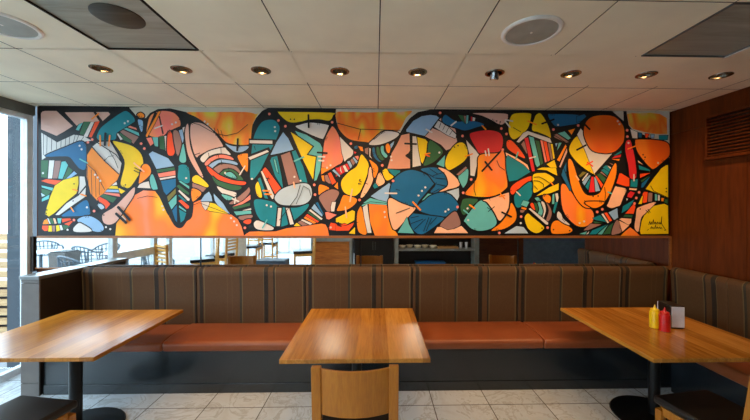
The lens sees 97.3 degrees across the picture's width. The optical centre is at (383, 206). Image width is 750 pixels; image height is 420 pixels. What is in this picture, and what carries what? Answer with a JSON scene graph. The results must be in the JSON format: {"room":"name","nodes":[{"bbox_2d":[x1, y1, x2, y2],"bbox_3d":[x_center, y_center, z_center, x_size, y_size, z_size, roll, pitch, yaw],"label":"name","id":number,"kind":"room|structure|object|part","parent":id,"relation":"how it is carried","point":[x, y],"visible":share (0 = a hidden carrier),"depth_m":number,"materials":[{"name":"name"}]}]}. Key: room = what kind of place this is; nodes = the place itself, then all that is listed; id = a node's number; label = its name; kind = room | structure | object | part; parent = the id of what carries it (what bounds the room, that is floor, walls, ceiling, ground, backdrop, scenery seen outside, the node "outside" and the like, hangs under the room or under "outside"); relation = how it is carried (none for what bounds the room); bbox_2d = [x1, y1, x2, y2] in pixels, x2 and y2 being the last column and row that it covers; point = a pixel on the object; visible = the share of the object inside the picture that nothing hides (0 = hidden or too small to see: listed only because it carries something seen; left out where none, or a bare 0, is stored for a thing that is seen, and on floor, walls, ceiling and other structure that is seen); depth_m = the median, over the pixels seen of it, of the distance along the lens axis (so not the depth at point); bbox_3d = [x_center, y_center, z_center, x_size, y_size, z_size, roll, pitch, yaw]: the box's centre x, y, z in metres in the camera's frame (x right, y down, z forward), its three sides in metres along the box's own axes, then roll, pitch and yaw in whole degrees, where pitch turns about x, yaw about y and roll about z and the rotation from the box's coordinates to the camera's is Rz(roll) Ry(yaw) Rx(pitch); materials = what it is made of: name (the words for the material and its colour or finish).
{"room":"eatery","nodes":[
{"label":"eatery","id":0,"kind":"room"},
{"bbox_2d":[0,107,32,382],"bbox_3d":[-3.704,0.368,2.905,0.070,2.650,1.120,0,0,-1],"label":"window","id":1,"kind":"structure","parent":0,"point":[26,140],"depth_m":3.40,"materials":[{"name":"clear glass"}]},
{"bbox_2d":[0,374,672,419],"bbox_3d":[1.014,1.732,-0.727,9.200,0.060,8.600,0,0,-1],"label":"floor","id":2,"kind":"structure","parent":0,"point":[548,404],"depth_m":2.84,"materials":[{"name":"tile"}]},
{"bbox_2d":[0,395,77,419],"bbox_3d":[-2.185,1.243,1.842,0.436,0.905,0.568,0,0,8],"label":"dining chair","id":3,"kind":"object","parent":2,"relation":"on","point":[22,407],"visible":1,"depth_m":2.01,"materials":[{"name":"black leather"}]},
{"bbox_3d":[-1.988,1.298,1.847,0.024,0.055,0.395,0,0,8],"label":"rail","id":4,"kind":"part","parent":3,"relation":"part of","materials":[{"name":"brown wood"}]},
{"bbox_3d":[-1.959,1.496,2.068,0.040,0.400,0.050,0,0,8],"label":"leg","id":5,"kind":"part","parent":3,"relation":"part of","materials":[{"name":"brown wood"}]},
{"bbox_2d":[19,266,88,395],"bbox_3d":[-3.166,1.155,3.193,0.178,1.078,0.510,0,0,-1],"label":"wall","id":6,"kind":"structure","parent":2,"relation":"on","point":[45,294],"depth_m":2.99,"materials":[{"name":"laminate"}]},
{"bbox_3d":[-3.159,1.171,2.955,0.160,1.045,0.014,0,0,-1],"label":"panel","id":7,"kind":"part","parent":6,"relation":"part of","materials":[{"name":"paint"}]},
{"bbox_2d":[0,310,182,419],"bbox_3d":[-2.352,1.320,2.551,1.030,0.750,0.970,0,0,-1],"label":"dining table","id":8,"kind":"object","parent":2,"relation":"on","point":[74,337],"visible":0.97,"depth_m":2.47,"materials":[{"name":"brown wood"}]},
{"bbox_2d":[279,308,430,370],"bbox_3d":[-0.190,1.325,2.576,0.946,0.750,1.030,0,0,-1],"label":"dining table","id":9,"kind":"object","parent":2,"relation":"on","point":[358,336],"visible":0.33,"depth_m":2.38,"materials":[{"name":"brown wood"}]},
{"bbox_2d":[311,364,398,419],"bbox_3d":[-0.151,1.247,1.888,0.436,0.905,0.568,0,0,-2],"label":"dining chair","id":10,"kind":"object","parent":2,"relation":"on","point":[335,394],"visible":1,"depth_m":1.63,"materials":[{"name":"brown wood"}]},
{"bbox_3d":[-0.338,1.247,1.673,0.048,0.905,0.086,0,0,-2],"label":"post","id":11,"kind":"part","parent":10,"relation":"part of","materials":[{"name":"brown wood"}]},
{"bbox_3d":[-0.153,1.249,1.949,0.432,0.050,0.447,0,0,-2],"label":"seat","id":12,"kind":"part","parent":10,"relation":"part of","materials":[{"name":"black plastic"}]},
{"bbox_3d":[0.050,1.248,1.685,0.048,0.905,0.086,0,0,-2],"label":"post","id":13,"kind":"part","parent":10,"relation":"part of","materials":[{"name":"brown wood"}]},
{"bbox_2d":[43,266,670,394],"bbox_3d":[0.024,1.163,3.249,6.198,1.075,0.545,0,0,-1],"label":"banquette","id":14,"kind":"object","parent":2,"relation":"on","point":[481,327],"visible":0.67,"depth_m":3.36,"materials":[{"name":"leather"}]},
{"bbox_3d":[-2.499,0.935,3.414,1.153,0.630,0.098,0,0,-1],"label":"backrest","id":15,"kind":"part","parent":14,"relation":"part of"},
{"bbox_2d":[112,324,189,351],"bbox_3d":[-2.528,1.244,3.163,1.088,0.097,0.490,0,0,-1],"label":"seat cushion","id":16,"kind":"object","parent":14,"relation":"on","point":[154,340],"depth_m":2.99,"materials":[{"name":"leather"}]},
{"bbox_3d":[-1.365,0.937,3.440,1.110,0.630,0.098,0,0,-1],"label":"backrest","id":17,"kind":"part","parent":14,"relation":"part of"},
{"bbox_2d":[162,321,543,351],"bbox_3d":[-0.258,1.244,3.215,3.438,0.107,0.490,0,0,-1],"label":"seat cushion","id":18,"kind":"object","parent":14,"relation":"on","point":[197,336],"depth_m":3.07,"materials":[{"name":"leather"}]},
{"bbox_3d":[-0.253,0.940,3.466,1.110,0.630,0.098,0,0,-1],"label":"backrest","id":19,"kind":"part","parent":14,"relation":"part of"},
{"bbox_3d":[0.860,0.942,3.492,1.110,0.630,0.098,0,0,-1],"label":"backrest","id":20,"kind":"part","parent":14,"relation":"part of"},
{"bbox_3d":[1.957,0.944,3.517,1.078,0.630,0.098,0,0,-1],"label":"backrest","id":21,"kind":"part","parent":14,"relation":"part of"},
{"bbox_2d":[523,321,625,347],"bbox_3d":[2.011,1.250,3.267,1.084,0.104,0.490,0,0,-1],"label":"seat cushion","id":22,"kind":"object","parent":14,"relation":"on","point":[553,334],"depth_m":3.10,"materials":[{"name":"leather"}]},
{"bbox_3d":[2.757,0.946,3.536,0.517,0.630,0.098,0,0,-1],"label":"backrest","id":23,"kind":"part","parent":14,"relation":"part of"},
{"bbox_2d":[560,307,749,419],"bbox_3d":[2.162,1.329,2.611,0.955,0.750,1.050,0,0,-1],"label":"dining table","id":24,"kind":"object","parent":2,"relation":"on","point":[629,327],"visible":0.76,"depth_m":2.53,"materials":[{"name":"brown wood"}]},
{"bbox_2d":[649,305,659,328],"bbox_3d":[2.145,0.863,2.610,0.072,0.182,0.072,0,0,-1],"label":"bottle","id":25,"kind":"object","parent":24,"relation":"on","point":[654,312],"visible":0.92,"depth_m":2.59,"materials":[{"name":"yellow plastic"}]},
{"bbox_2d":[659,307,670,332],"bbox_3d":[2.162,0.863,2.539,0.072,0.182,0.072,0,0,-1],"label":"ketchup bottle","id":26,"kind":"object","parent":24,"relation":"on","point":[664,316],"visible":1,"depth_m":2.51,"materials":[{"name":"red plastic"}]},
{"bbox_2d":[657,301,684,328],"bbox_3d":[2.312,0.866,2.659,0.091,0.178,0.163,0,0,7],"label":"napkin dispenser","id":27,"kind":"object","parent":24,"relation":"on","point":[677,312],"visible":0.73,"depth_m":2.58,"materials":[{"name":"black plastic"}]},
{"bbox_3d":[2.303,0.863,2.581,0.091,0.160,0.006,0,0,7],"label":"plate","id":28,"kind":"part","parent":27,"relation":"part of","materials":[{"name":"silver metal"}]},
{"bbox_2d":[654,378,749,419],"bbox_3d":[2.023,1.252,1.919,0.436,0.905,0.568,0,0,-10],"label":"dining chair","id":29,"kind":"object","parent":2,"relation":"on","point":[698,404],"visible":1,"depth_m":2.04,"materials":[{"name":"black leather"}]},
{"bbox_3d":[1.786,1.504,2.134,0.040,0.400,0.050,0,0,-10],"label":"leg","id":30,"kind":"part","parent":29,"relation":"part of","materials":[{"name":"brown wood"}]},
{"bbox_3d":[1.826,1.306,1.915,0.024,0.055,0.395,0,0,-10],"label":"rail","id":31,"kind":"part","parent":29,"relation":"part of","materials":[{"name":"brown wood"}]},
{"bbox_3d":[2.012,1.253,1.978,0.432,0.050,0.447,0,0,-10],"label":"seat","id":32,"kind":"part","parent":29,"relation":"part of","materials":[{"name":"black leather"}]},
{"bbox_3d":[1.870,1.251,1.678,0.048,0.905,0.086,0,0,-10],"label":"post","id":33,"kind":"part","parent":29,"relation":"part of","materials":[{"name":"brown wood"}]},
{"bbox_2d":[670,267,749,407],"bbox_3d":[2.861,1.168,2.801,0.545,1.075,1.348,0,0,-1],"label":"banquette","id":34,"kind":"object","parent":2,"relation":"on","point":[720,302],"visible":0.48,"depth_m":2.90,"materials":[{"name":"leather"}]},
{"bbox_3d":[3.076,0.946,3.202,0.098,0.630,0.557,0,0,-1],"label":"backrest","id":35,"kind":"part","parent":34,"relation":"part of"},
{"bbox_2d":[696,362,749,387],"bbox_3d":[2.839,1.250,2.581,0.490,0.107,0.910,0,0,-1],"label":"seat cushion","id":36,"kind":"object","parent":34,"relation":"on","point":[738,372],"depth_m":2.50,"materials":[{"name":"leather"}]},
{"bbox_3d":[3.088,0.946,2.662,0.098,0.630,0.517,0,0,-1],"label":"backrest","id":37,"kind":"part","parent":34,"relation":"part of","materials":[{"name":"brown leather"}]},
{"bbox_2d":[37,90,669,300],"bbox_3d":[-0.199,0.215,3.626,6.930,2.970,0.120,0,0,-1],"label":"wall","id":38,"kind":"structure","parent":0,"point":[39,270],"depth_m":3.49,"materials":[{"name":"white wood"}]},
{"bbox_2d":[0,96,34,115],"bbox_3d":[-3.610,-1.007,-0.834,0.100,0.100,8.600,0,0,-1],"label":"trim","id":39,"kind":"structure","parent":38,"relation":"attached to","point":[6,103],"depth_m":3.29,"materials":[{"name":"black metal"}]},
{"bbox_2d":[30,236,671,271],"bbox_3d":[-0.268,0.497,3.539,6.826,0.365,0.048,0,0,-1],"label":"wall mirror","id":40,"kind":"object","parent":38,"relation":"attached to","point":[45,253],"visible":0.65,"depth_m":3.53,"materials":[{"name":"silver mirror"}]},
{"bbox_3d":[-3.665,0.490,3.460,0.030,0.365,0.048,0,0,-1],"label":"edge trim","id":41,"kind":"part","parent":40,"relation":"part of","materials":[{"name":"metal"}]},
{"bbox_3d":[-2.791,0.472,3.490,1.706,0.325,0.030,0,0,-1],"label":"mirror panel","id":42,"kind":"part","parent":40,"relation":"part of","materials":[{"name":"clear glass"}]},
{"bbox_3d":[-1.090,0.475,3.529,1.686,0.325,0.030,0,0,-1],"label":"mirror panel","id":43,"kind":"part","parent":40,"relation":"part of","materials":[{"name":"clear glass"}]},
{"bbox_3d":[-0.263,0.647,3.546,6.770,0.015,0.034,0,0,-1],"label":"ledge trim","id":44,"kind":"part","parent":40,"relation":"part of","materials":[{"name":"brown wood"}]},
{"bbox_3d":[0.606,0.479,3.568,1.694,0.325,0.030,0,0,-1],"label":"mirror panel","id":45,"kind":"part","parent":40,"relation":"part of","materials":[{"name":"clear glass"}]},
{"bbox_3d":[2.288,0.482,3.607,1.660,0.325,0.030,0,0,-1],"label":"mirror panel","id":46,"kind":"part","parent":40,"relation":"part of","materials":[{"name":"clear glass"}]},
{"bbox_3d":[3.135,0.504,3.621,0.018,0.365,0.040,0,0,-1],"label":"edge trim","id":47,"kind":"part","parent":40,"relation":"part of","materials":[{"name":"brown wood"}]},
{"bbox_2d":[37,106,670,237],"bbox_3d":[-0.243,-0.358,3.515,6.704,1.377,0.052,0,0,-1],"label":"mural","id":48,"kind":"object","parent":38,"relation":"attached to","point":[104,171],"visible":1,"depth_m":3.50,"materials":[{"name":"multicoloured paint"}]},
{"bbox_3d":[-0.245,0.318,3.518,6.704,0.025,0.046,0,0,-1],"label":"trim","id":49,"kind":"part","parent":48,"relation":"part of","materials":[{"name":"brown wood"}]},
{"bbox_2d":[0,0,749,111],"bbox_3d":[1.019,-1.178,-0.727,9.400,0.260,8.800,0,0,-1],"label":"ceiling","id":50,"kind":"structure","parent":0,"point":[457,42],"depth_m":2.36,"materials":[{"name":"white tile"}]},
{"bbox_2d":[0,12,44,39],"bbox_3d":[-2.196,-1.048,1.900,0.344,0.012,0.344,0,0,-1],"label":"ceiling speaker","id":51,"kind":"object","parent":50,"relation":"attached to","point":[10,26],"visible":1,"depth_m":1.95},
{"bbox_2d":[0,16,37,37],"bbox_3d":[-2.196,-1.050,1.900,0.288,0.007,0.288,0,0,-1],"label":"grille","id":52,"kind":"object","parent":51,"relation":"attached to","point":[10,26],"depth_m":1.94,"materials":[{"name":"white metal"}]},
{"bbox_2d":[88,64,112,72],"bbox_3d":[-2.150,-1.095,2.511,0.148,0.095,0.148,0,0,-1],"label":"recessed light","id":53,"kind":"object","parent":50,"relation":"in","point":[100,68],"visible":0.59,"depth_m":2.54,"materials":[{"name":"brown metal"}]},
{"bbox_2d":[25,0,198,50],"bbox_3d":[-1.532,-1.060,1.913,0.596,0.026,0.596,0,0,-1],"label":"ceiling panel","id":54,"kind":"object","parent":50,"relation":"attached to","point":[112,24],"visible":0.99,"depth_m":1.90,"materials":[{"name":"metal"}]},
{"bbox_2d":[88,3,145,28],"bbox_3d":[-1.476,-1.053,1.834,0.250,0.012,0.250,0,0,-1],"label":"diffuser","id":55,"kind":"object","parent":54,"relation":"attached to","point":[113,15],"depth_m":1.81,"materials":[{"name":"metal"}]},
{"bbox_2d":[170,65,192,73],"bbox_3d":[-1.546,-1.094,2.525,0.148,0.095,0.148,0,0,-1],"label":"recessed light","id":56,"kind":"object","parent":50,"relation":"in","point":[180,69],"visible":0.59,"depth_m":2.55,"materials":[{"name":"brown metal"}]},
{"bbox_2d":[251,66,270,74],"bbox_3d":[-0.943,-1.092,2.539,0.148,0.095,0.148,0,0,-1],"label":"recessed light","id":57,"kind":"object","parent":50,"relation":"in","point":[256,69],"visible":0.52,"depth_m":2.57,"materials":[{"name":"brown metal"}]},
{"bbox_2d":[330,67,348,74],"bbox_3d":[-0.339,-1.091,2.553,0.148,0.095,0.148,0,0,-1],"label":"recessed light","id":58,"kind":"object","parent":50,"relation":"in","point":[337,70],"visible":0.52,"depth_m":2.59,"materials":[{"name":"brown metal"}]},
{"bbox_2d":[408,68,426,75],"bbox_3d":[0.265,-1.090,2.567,0.148,0.095,0.148,0,0,-1],"label":"recessed light","id":59,"kind":"object","parent":50,"relation":"in","point":[416,71],"visible":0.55,"depth_m":2.60,"materials":[{"name":"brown metal"}]},
{"bbox_2d":[485,69,504,79],"bbox_3d":[0.869,-1.064,2.581,0.148,0.144,0.148,0,0,-1],"label":"recessed light","id":60,"kind":"object","parent":50,"relation":"in","point":[494,74],"visible":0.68,"depth_m":2.56,"materials":[{"name":"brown metal"}]},
{"bbox_2d":[501,15,563,45],"bbox_3d":[0.883,-1.042,1.971,0.344,0.012,0.344,0,0,-1],"label":"ceiling speaker","id":61,"kind":"object","parent":50,"relation":"attached to","point":[537,29],"visible":1,"depth_m":1.95},
{"bbox_2d":[506,19,558,43],"bbox_3d":[0.883,-1.044,1.971,0.288,0.007,0.288,0,0,-1],"label":"grille","id":62,"kind":"object","parent":61,"relation":"attached to","point":[523,31],"depth_m":1.96,"materials":[{"name":"white metal"}]},
{"bbox_2d":[560,70,581,77],"bbox_3d":[1.473,-1.088,2.595,0.148,0.095,0.148,0,0,-1],"label":"recessed light","id":63,"kind":"object","parent":50,"relation":"in","point":[572,73],"visible":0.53,"depth_m":2.63,"materials":[{"name":"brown metal"}]},
{"bbox_2d":[635,71,657,78],"bbox_3d":[2.076,-1.086,2.609,0.148,0.095,0.148,0,0,-1],"label":"recessed light","id":64,"kind":"object","parent":50,"relation":"in","point":[647,74],"visible":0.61,"depth_m":2.63,"materials":[{"name":"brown metal"}]},
{"bbox_2d":[641,2,749,58],"bbox_3d":[2.091,-1.051,1.997,0.597,0.030,0.604,0,0,-1],"label":"ceiling panel","id":65,"kind":"object","parent":50,"relation":"attached to","point":[725,33],"visible":0.8,"depth_m":2.06,"materials":[{"name":"metal"}]},
{"bbox_2d":[708,72,733,79],"bbox_3d":[2.680,-1.085,2.623,0.148,0.095,0.148,0,0,-1],"label":"recessed light","id":66,"kind":"object","parent":50,"relation":"in","point":[724,74],"visible":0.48,"depth_m":2.65,"materials":[{"name":"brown metal"}]},
{"bbox_2d":[669,86,749,301],"bbox_3d":[3.224,0.221,2.885,0.120,2.970,1.520,0,0,-1],"label":"wall","id":67,"kind":"structure","parent":0,"point":[710,199],"depth_m":3.22,"materials":[{"name":"brown wood"}]},
{"bbox_2d":[704,105,749,159],"bbox_3d":[3.145,-0.662,2.663,0.049,0.420,1.080,0,0,-1],"label":"air vent","id":68,"kind":"object","parent":67,"relation":"in","point":[727,133],"visible":1,"depth_m":3.01,"materials":[{"name":"brown wood"}]},
{"label":"outside","id":69,"kind":"structure","parent":0,"visible":0},
{"bbox_2d":[0,240,10,380],"bbox_3d":[-16.736,1.726,-4.838,26.320,0.080,44.000,0,0,-1],"label":"ground","id":70,"kind":"structure","parent":69,"point":[3,365],"depth_m":7.86,"materials":[{"name":"white"}]},
{"bbox_2d":[0,234,6,332],"bbox_3d":[-4.898,0.990,4.096,1.600,1.440,0.115,0,0,-1],"label":"fence","id":71,"kind":"object","parent":70,"relation":"on","point":[3,255],"visible":0.02,"depth_m":4.04,"materials":[{"name":"brown wood"}]},
{"bbox_2d":[7,106,36,367],"bbox_3d":[-3.932,0.102,3.690,0.170,3.220,0.340,0,0,-1],"label":"pillar","id":72,"kind":"structure","parent":70,"relation":"on","point":[13,124],"depth_m":3.52,"materials":[{"name":"grey metal"}]}
]}

